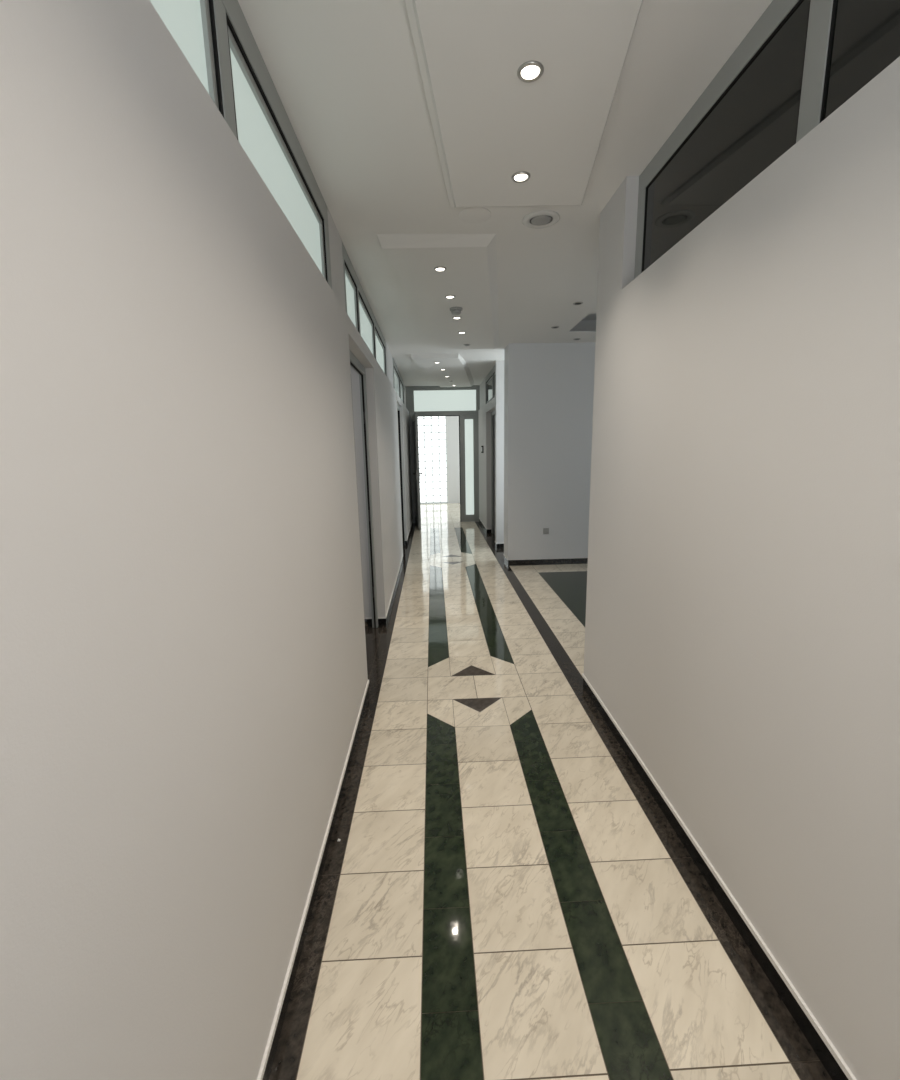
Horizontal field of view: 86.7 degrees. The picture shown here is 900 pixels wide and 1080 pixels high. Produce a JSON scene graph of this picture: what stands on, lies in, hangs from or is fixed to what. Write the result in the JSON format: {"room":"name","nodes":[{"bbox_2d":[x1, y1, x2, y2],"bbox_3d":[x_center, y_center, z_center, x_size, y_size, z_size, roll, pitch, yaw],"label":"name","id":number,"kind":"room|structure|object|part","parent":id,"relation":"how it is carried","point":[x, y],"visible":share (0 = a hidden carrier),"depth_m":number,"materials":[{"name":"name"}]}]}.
{"room":"office corridor","nodes":[
{"label":"office corridor","id":0,"kind":"room"},
{"bbox_2d":[0,0,411,1079],"bbox_3d":[-0.671,-0.609,3.832,0.180,2.639,11.800,-1,11,-2],"label":"wall","id":1,"kind":"structure","parent":0,"point":[184,675],"depth_m":0.76,"materials":[{"name":"paint"}]},
{"bbox_2d":[150,0,331,288],"bbox_3d":[-0.570,-1.036,0.387,0.070,0.500,4.190,-1,11,-2],"label":"window","id":2,"kind":"structure","parent":1,"relation":"in","point":[215,37],"depth_m":1.41,"materials":[{"name":"white glass"}]},
{"bbox_3d":[-0.570,-1.057,0.657,0.008,0.304,0.989,-1,11,-2],"label":"pane","id":3,"kind":"part","parent":2,"relation":"part of","materials":[{"name":"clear glass"}]},
{"bbox_3d":[-0.579,-1.057,0.657,0.050,0.348,1.033,-1,11,-2],"label":"sash","id":4,"kind":"part","parent":2,"relation":"part of","materials":[{"name":"grey metal"}]},
{"bbox_3d":[-0.614,-1.277,1.807,0.008,0.304,1.072,-1,11,-2],"label":"pane","id":5,"kind":"part","parent":2,"relation":"part of","materials":[{"name":"clear glass"}]},
{"bbox_3d":[-0.570,-1.036,0.387,0.070,0.500,4.190,-1,11,-2],"label":"frame","id":6,"kind":"part","parent":2,"relation":"part of","materials":[{"name":"grey metal"}]},
{"bbox_3d":[-0.623,-1.277,1.807,0.050,0.348,1.116,-1,11,-2],"label":"sash","id":7,"kind":"part","parent":2,"relation":"part of","materials":[{"name":"grey metal"}]},
{"bbox_2d":[257,392,412,1079],"bbox_3d":[-0.657,-0.367,3.853,0.178,2.157,11.750,-1,11,-2],"label":"trim","id":8,"kind":"structure","parent":1,"relation":"attached to","point":[289,970],"depth_m":1.53,"materials":[{"name":"white paint"}]},
{"bbox_2d":[262,521,412,1079],"bbox_3d":[-0.632,0.727,4.063,0.163,0.072,11.750,-1,11,-2],"label":"baseboard","id":9,"kind":"structure","parent":1,"relation":"attached to","point":[381,622],"depth_m":1.59,"materials":[{"name":"black stone"}]},
{"bbox_2d":[349,349,377,627],"bbox_3d":[-1.095,-0.192,3.418,0.945,2.130,1.278,-1,11,-2],"label":"door","id":10,"kind":"structure","parent":1,"relation":"in","point":[355,363],"depth_m":3.86,"materials":[{"name":"grey metal"}]},
{"bbox_2d":[342,242,386,375],"bbox_3d":[-0.711,-1.754,4.141,0.070,0.500,2.680,-1,11,-2],"label":"window","id":11,"kind":"structure","parent":1,"relation":"in","point":[357,306],"depth_m":3.65,"materials":[{"name":"glass"}]},
{"bbox_3d":[-0.664,-1.543,3.141,0.008,0.322,0.447,-1,11,-2],"label":"pane","id":12,"kind":"part","parent":11,"relation":"part of","materials":[{"name":"clear glass"}]},
{"bbox_3d":[-0.673,-1.543,3.141,0.050,0.368,0.493,-1,11,-2],"label":"sash","id":13,"kind":"part","parent":11,"relation":"part of","materials":[{"name":"grey metal"}]},
{"bbox_3d":[-0.693,-1.690,3.909,0.008,0.322,0.882,-1,11,-2],"label":"pane","id":14,"kind":"part","parent":11,"relation":"part of","materials":[{"name":"clear glass"}]},
{"bbox_3d":[-0.702,-1.690,3.909,0.050,0.368,0.928,-1,11,-2],"label":"sash","id":15,"kind":"part","parent":11,"relation":"part of","materials":[{"name":"glass"}]},
{"bbox_3d":[-0.731,-1.882,4.913,0.008,0.322,0.927,-1,11,-2],"label":"pane","id":16,"kind":"part","parent":11,"relation":"part of","materials":[{"name":"clear glass"}]},
{"bbox_3d":[-0.740,-1.882,4.913,0.050,0.368,0.973,-1,11,-2],"label":"sash","id":17,"kind":"part","parent":11,"relation":"part of","materials":[{"name":"glass"}]},
{"bbox_2d":[393,358,403,402],"bbox_3d":[-0.829,-2.403,7.542,0.070,0.495,2.330,-1,11,-2],"label":"window","id":18,"kind":"structure","parent":1,"relation":"in","point":[398,382],"depth_m":7.38,"materials":[{"name":"glass"}]},
{"bbox_3d":[-0.802,-2.294,7.078,0.008,0.317,1.187,-1,11,-2],"label":"pane","id":19,"kind":"part","parent":18,"relation":"part of","materials":[{"name":"grey"}]},
{"bbox_3d":[-0.811,-2.294,7.078,0.050,0.363,1.233,-1,11,-2],"label":"sash","id":20,"kind":"part","parent":18,"relation":"part of","materials":[{"name":"glass"}]},
{"bbox_2d":[397,404,404,545],"bbox_3d":[-0.777,-0.863,6.877,0.120,2.130,1.082,-1,11,-2],"label":"door","id":21,"kind":"structure","parent":1,"relation":"in","point":[398,407],"depth_m":7.33,"materials":[{"name":"black wood"}]},
{"bbox_2d":[446,416,459,502],"bbox_3d":[-0.425,-2.034,11.413,4.900,2.711,3.600,-1,11,-2],"label":"wall","id":22,"kind":"structure","parent":0,"point":[452,422],"depth_m":13.07,"materials":[{"name":"paint"}]},
{"bbox_2d":[418,416,447,503],"bbox_3d":[-0.786,-2.252,13.052,1.388,2.528,0.074,-1,11,-2],"label":"window","id":23,"kind":"structure","parent":22,"relation":"in","point":[431,430],"depth_m":13.04,"materials":[{"name":"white glass"}]},
{"bbox_2d":[478,360,503,542],"bbox_3d":[0.738,-1.500,8.325,0.225,2.639,2.750,-1,11,-2],"label":"wall","id":24,"kind":"structure","parent":0,"point":[497,403],"depth_m":7.24,"materials":[{"name":"paint"}]},
{"bbox_2d":[405,385,479,529],"bbox_3d":[-0.084,-1.615,9.194,1.495,2.705,0.979,-1,11,-2],"label":"door","id":25,"kind":"structure","parent":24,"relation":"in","point":[421,401],"depth_m":9.46,"materials":[{"name":"grey metal"}]},
{"bbox_3d":[-0.652,-1.330,9.186,0.012,1.874,0.684,-3,11,-8],"label":"pane","id":26,"kind":"part","parent":25,"relation":"part of","materials":[{"name":"glass"}]},
{"bbox_3d":[-0.098,-2.756,9.438,1.231,0.401,0.010,-1,11,-2],"label":"transom pane","id":27,"kind":"part","parent":25,"relation":"part of","materials":[{"name":"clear glass"}]},
{"bbox_3d":[0.394,-1.469,9.698,0.175,1.924,0.010,-1,11,-2],"label":"pane","id":28,"kind":"part","parent":25,"relation":"part of","materials":[{"name":"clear glass"}]},
{"bbox_2d":[485,365,494,403],"bbox_3d":[0.687,-2.464,7.664,0.070,0.490,1.520,-1,11,-2],"label":"window","id":29,"kind":"structure","parent":24,"relation":"in","point":[490,378],"depth_m":7.84,"materials":[{"name":"glass"}]},
{"bbox_3d":[0.678,-2.483,7.907,0.050,0.343,0.893,-1,11,-2],"label":"sash","id":30,"kind":"part","parent":29,"relation":"part of","materials":[{"name":"glass"}]},
{"bbox_3d":[0.669,-2.482,7.907,0.008,0.307,0.857,-1,11,-2],"label":"pane","id":31,"kind":"part","parent":29,"relation":"part of","materials":[{"name":"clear glass"}]},
{"bbox_2d":[479,519,503,547],"bbox_3d":[0.759,-0.164,8.557,0.218,0.072,2.697,-1,11,-2],"label":"baseboard","id":32,"kind":"structure","parent":24,"relation":"attached to","point":[484,528],"depth_m":8.51,"materials":[{"name":"black stone"}]},
{"bbox_2d":[491,410,494,534],"bbox_3d":[0.754,-1.042,7.756,0.104,2.090,1.162,-1,11,-2],"label":"door","id":33,"kind":"structure","parent":24,"relation":"in","point":[492,412],"depth_m":8.21,"materials":[{"name":"black wood"}]},
{"bbox_2d":[238,0,772,393],"bbox_3d":[0.611,-2.433,5.416,7.700,0.300,15.700,-1,11,-2],"label":"ceiling","id":34,"kind":"structure","parent":0,"point":[346,77],"depth_m":1.90,"materials":[{"name":"paint"}]},
{"bbox_2d":[377,234,498,348],"bbox_3d":[0.092,-2.027,4.234,0.704,0.039,3.205,0,11,6],"label":"ceiling panel","id":35,"kind":"object","parent":34,"relation":"attached to","point":[469,260],"visible":0.93,"depth_m":3.39,"materials":[{"name":"paint"}]},
{"bbox_2d":[434,266,445,271],"bbox_3d":[-0.065,-1.794,3.163,0.084,0.008,0.084,-1,11,-2],"label":"recessed light","id":36,"kind":"object","parent":35,"relation":"attached to","point":[440,268],"visible":1,"depth_m":3.15,"materials":[{"name":"white"}]},
{"bbox_2d":[445,295,454,298],"bbox_3d":[0.001,-1.907,3.745,0.084,0.008,0.084,-1,11,-2],"label":"recessed light","id":37,"kind":"object","parent":35,"relation":"attached to","point":[446,296],"visible":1,"depth_m":3.73,"materials":[{"name":"white"}]},
{"bbox_2d":[450,307,462,314],"bbox_3d":[0.052,-1.952,4.074,0.110,0.048,0.110,-1,11,-2],"label":"smoke detector","id":38,"kind":"object","parent":35,"relation":"attached to","point":[454,310],"visible":1,"depth_m":4.04,"materials":[{"name":"grey plastic"}]},
{"bbox_2d":[410,354,473,386],"bbox_3d":[-0.011,-2.679,7.679,0.692,0.054,3.234,0,11,6],"label":"ceiling panel","id":39,"kind":"object","parent":34,"relation":"attached to","point":[457,369],"visible":1,"depth_m":7.06,"materials":[{"name":"paint"}]},
{"bbox_2d":[459,207,490,222],"bbox_3d":[0.132,-1.712,2.515,0.170,0.005,0.170,-1,11,-2],"label":"cover plate","id":40,"kind":"object","parent":34,"relation":"attached to","point":[479,214],"visible":0.94,"depth_m":2.51,"materials":[{"name":"paint"}]},
{"bbox_2d":[405,0,642,207],"bbox_3d":[0.091,-1.305,0.476,0.661,0.039,4.038,0,11,7],"label":"ceiling panel","id":41,"kind":"object","parent":34,"relation":"attached to","point":[490,125],"visible":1,"depth_m":1.58,"materials":[{"name":"paint"}]},
{"bbox_2d":[511,171,530,182],"bbox_3d":[0.312,-1.598,2.102,0.084,0.008,0.084,-1,11,-2],"label":"recessed light","id":42,"kind":"object","parent":41,"relation":"attached to","point":[521,176],"visible":1,"depth_m":2.10,"materials":[{"name":"white"}]},
{"bbox_3d":[0.312,-1.597,2.103,0.059,0.007,0.059,-1,11,-2],"label":"bulb","id":43,"kind":"part","parent":42,"relation":"part of","materials":[{"name":"white"}]},
{"bbox_2d":[517,61,543,82],"bbox_3d":[0.255,-1.484,1.514,0.084,0.008,0.084,-1,11,-2],"label":"recessed light","id":44,"kind":"object","parent":41,"relation":"attached to","point":[529,71],"visible":1,"depth_m":1.51,"materials":[{"name":"metal"}]},
{"bbox_3d":[0.255,-1.483,1.514,0.059,0.007,0.059,-1,11,-2],"label":"bulb","id":45,"kind":"part","parent":44,"relation":"part of","materials":[{"name":"white glass"}]},
{"bbox_2d":[522,210,559,228],"bbox_3d":[0.492,-1.724,2.575,0.200,0.015,0.200,-1,11,-2],"label":"ceiling speaker","id":46,"kind":"object","parent":34,"relation":"attached to","point":[542,218],"visible":1,"depth_m":2.55,"materials":[{"name":"white plastic"}]},
{"bbox_2d":[531,215,551,225],"bbox_3d":[0.492,-1.724,2.575,0.112,0.014,0.112,-1,11,-2],"label":"grille","id":47,"kind":"object","parent":46,"relation":"attached to","point":[536,220],"depth_m":2.56,"materials":[{"name":"grey plastic"}]},
{"bbox_2d":[504,342,594,558],"bbox_3d":[2.492,-1.109,6.112,3.565,2.639,0.330,-1,11,-2],"label":"wall","id":48,"kind":"structure","parent":0,"point":[549,387],"depth_m":5.90,"materials":[{"name":"paint"}]},
{"bbox_2d":[503,554,587,559],"bbox_3d":[2.514,0.177,6.360,3.571,0.011,0.340,-1,11,-2],"label":"trim","id":49,"kind":"structure","parent":48,"relation":"attached to","point":[503,554],"depth_m":6.15,"materials":[{"name":"white paint"}]},
{"bbox_2d":[504,556,587,565],"bbox_3d":[2.520,0.222,6.356,3.561,0.076,0.332,-1,11,-2],"label":"baseboard","id":50,"kind":"structure","parent":48,"relation":"attached to","point":[573,560],"depth_m":6.15,"materials":[{"name":"black stone"}]},
{"bbox_2d":[543,528,548,533],"bbox_3d":[1.225,-0.115,6.080,0.072,0.072,0.014,-1,11,-2],"label":"wall outlet","id":51,"kind":"object","parent":48,"relation":"attached to","point":[545,530],"visible":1,"depth_m":6.08,"materials":[{"name":"grey plastic"}]},
{"bbox_2d":[269,503,831,1079],"bbox_3d":[0.667,0.429,5.966,7.700,0.120,15.700,-1,11,-2],"label":"floor","id":52,"kind":"structure","parent":0,"point":[503,894],"depth_m":1.64,"materials":[{"name":"white stone"}]},
{"bbox_2d":[584,56,899,1079],"bbox_3d":[0.997,0.012,0.432,0.180,2.639,4.770,-1,11,-2],"label":"wall","id":53,"kind":"structure","parent":0,"point":[742,622],"depth_m":1.28,"materials":[{"name":"paint"}]},
{"bbox_2d":[583,678,847,1079],"bbox_3d":[1.017,1.343,0.685,0.173,0.072,4.765,-1,11,-2],"label":"baseboard","id":54,"kind":"structure","parent":53,"relation":"attached to","point":[832,1067],"depth_m":1.48,"materials":[{"name":"black stone"}]},
{"bbox_2d":[582,673,856,1079],"bbox_3d":[1.013,1.299,0.682,0.178,0.016,4.776,-1,11,-2],"label":"trim","id":55,"kind":"structure","parent":53,"relation":"attached to","point":[812,1019],"depth_m":1.44,"materials":[{"name":"white paint"}]},
{"bbox_2d":[634,0,899,278],"bbox_3d":[0.976,-1.047,0.315,0.070,0.510,3.940,-1,11,-2],"label":"window","id":56,"kind":"structure","parent":53,"relation":"in","point":[801,60],"depth_m":1.39,"materials":[{"name":"black glass"}]},
{"bbox_3d":[0.976,-1.047,0.315,0.070,0.510,3.940,-1,11,-2],"label":"frame","id":57,"kind":"part","parent":56,"relation":"part of","materials":[{"name":"grey metal"}]},
{"bbox_3d":[0.902,-1.288,1.696,0.008,0.384,0.941,-1,11,-2],"label":"pane","id":58,"kind":"part","parent":56,"relation":"part of","materials":[{"name":"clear glass"}]},
{"bbox_3d":[0.942,-1.083,0.623,0.008,0.384,1.074,-1,11,-2],"label":"pane","id":59,"kind":"part","parent":56,"relation":"part of","materials":[{"name":"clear glass"}]}
]}

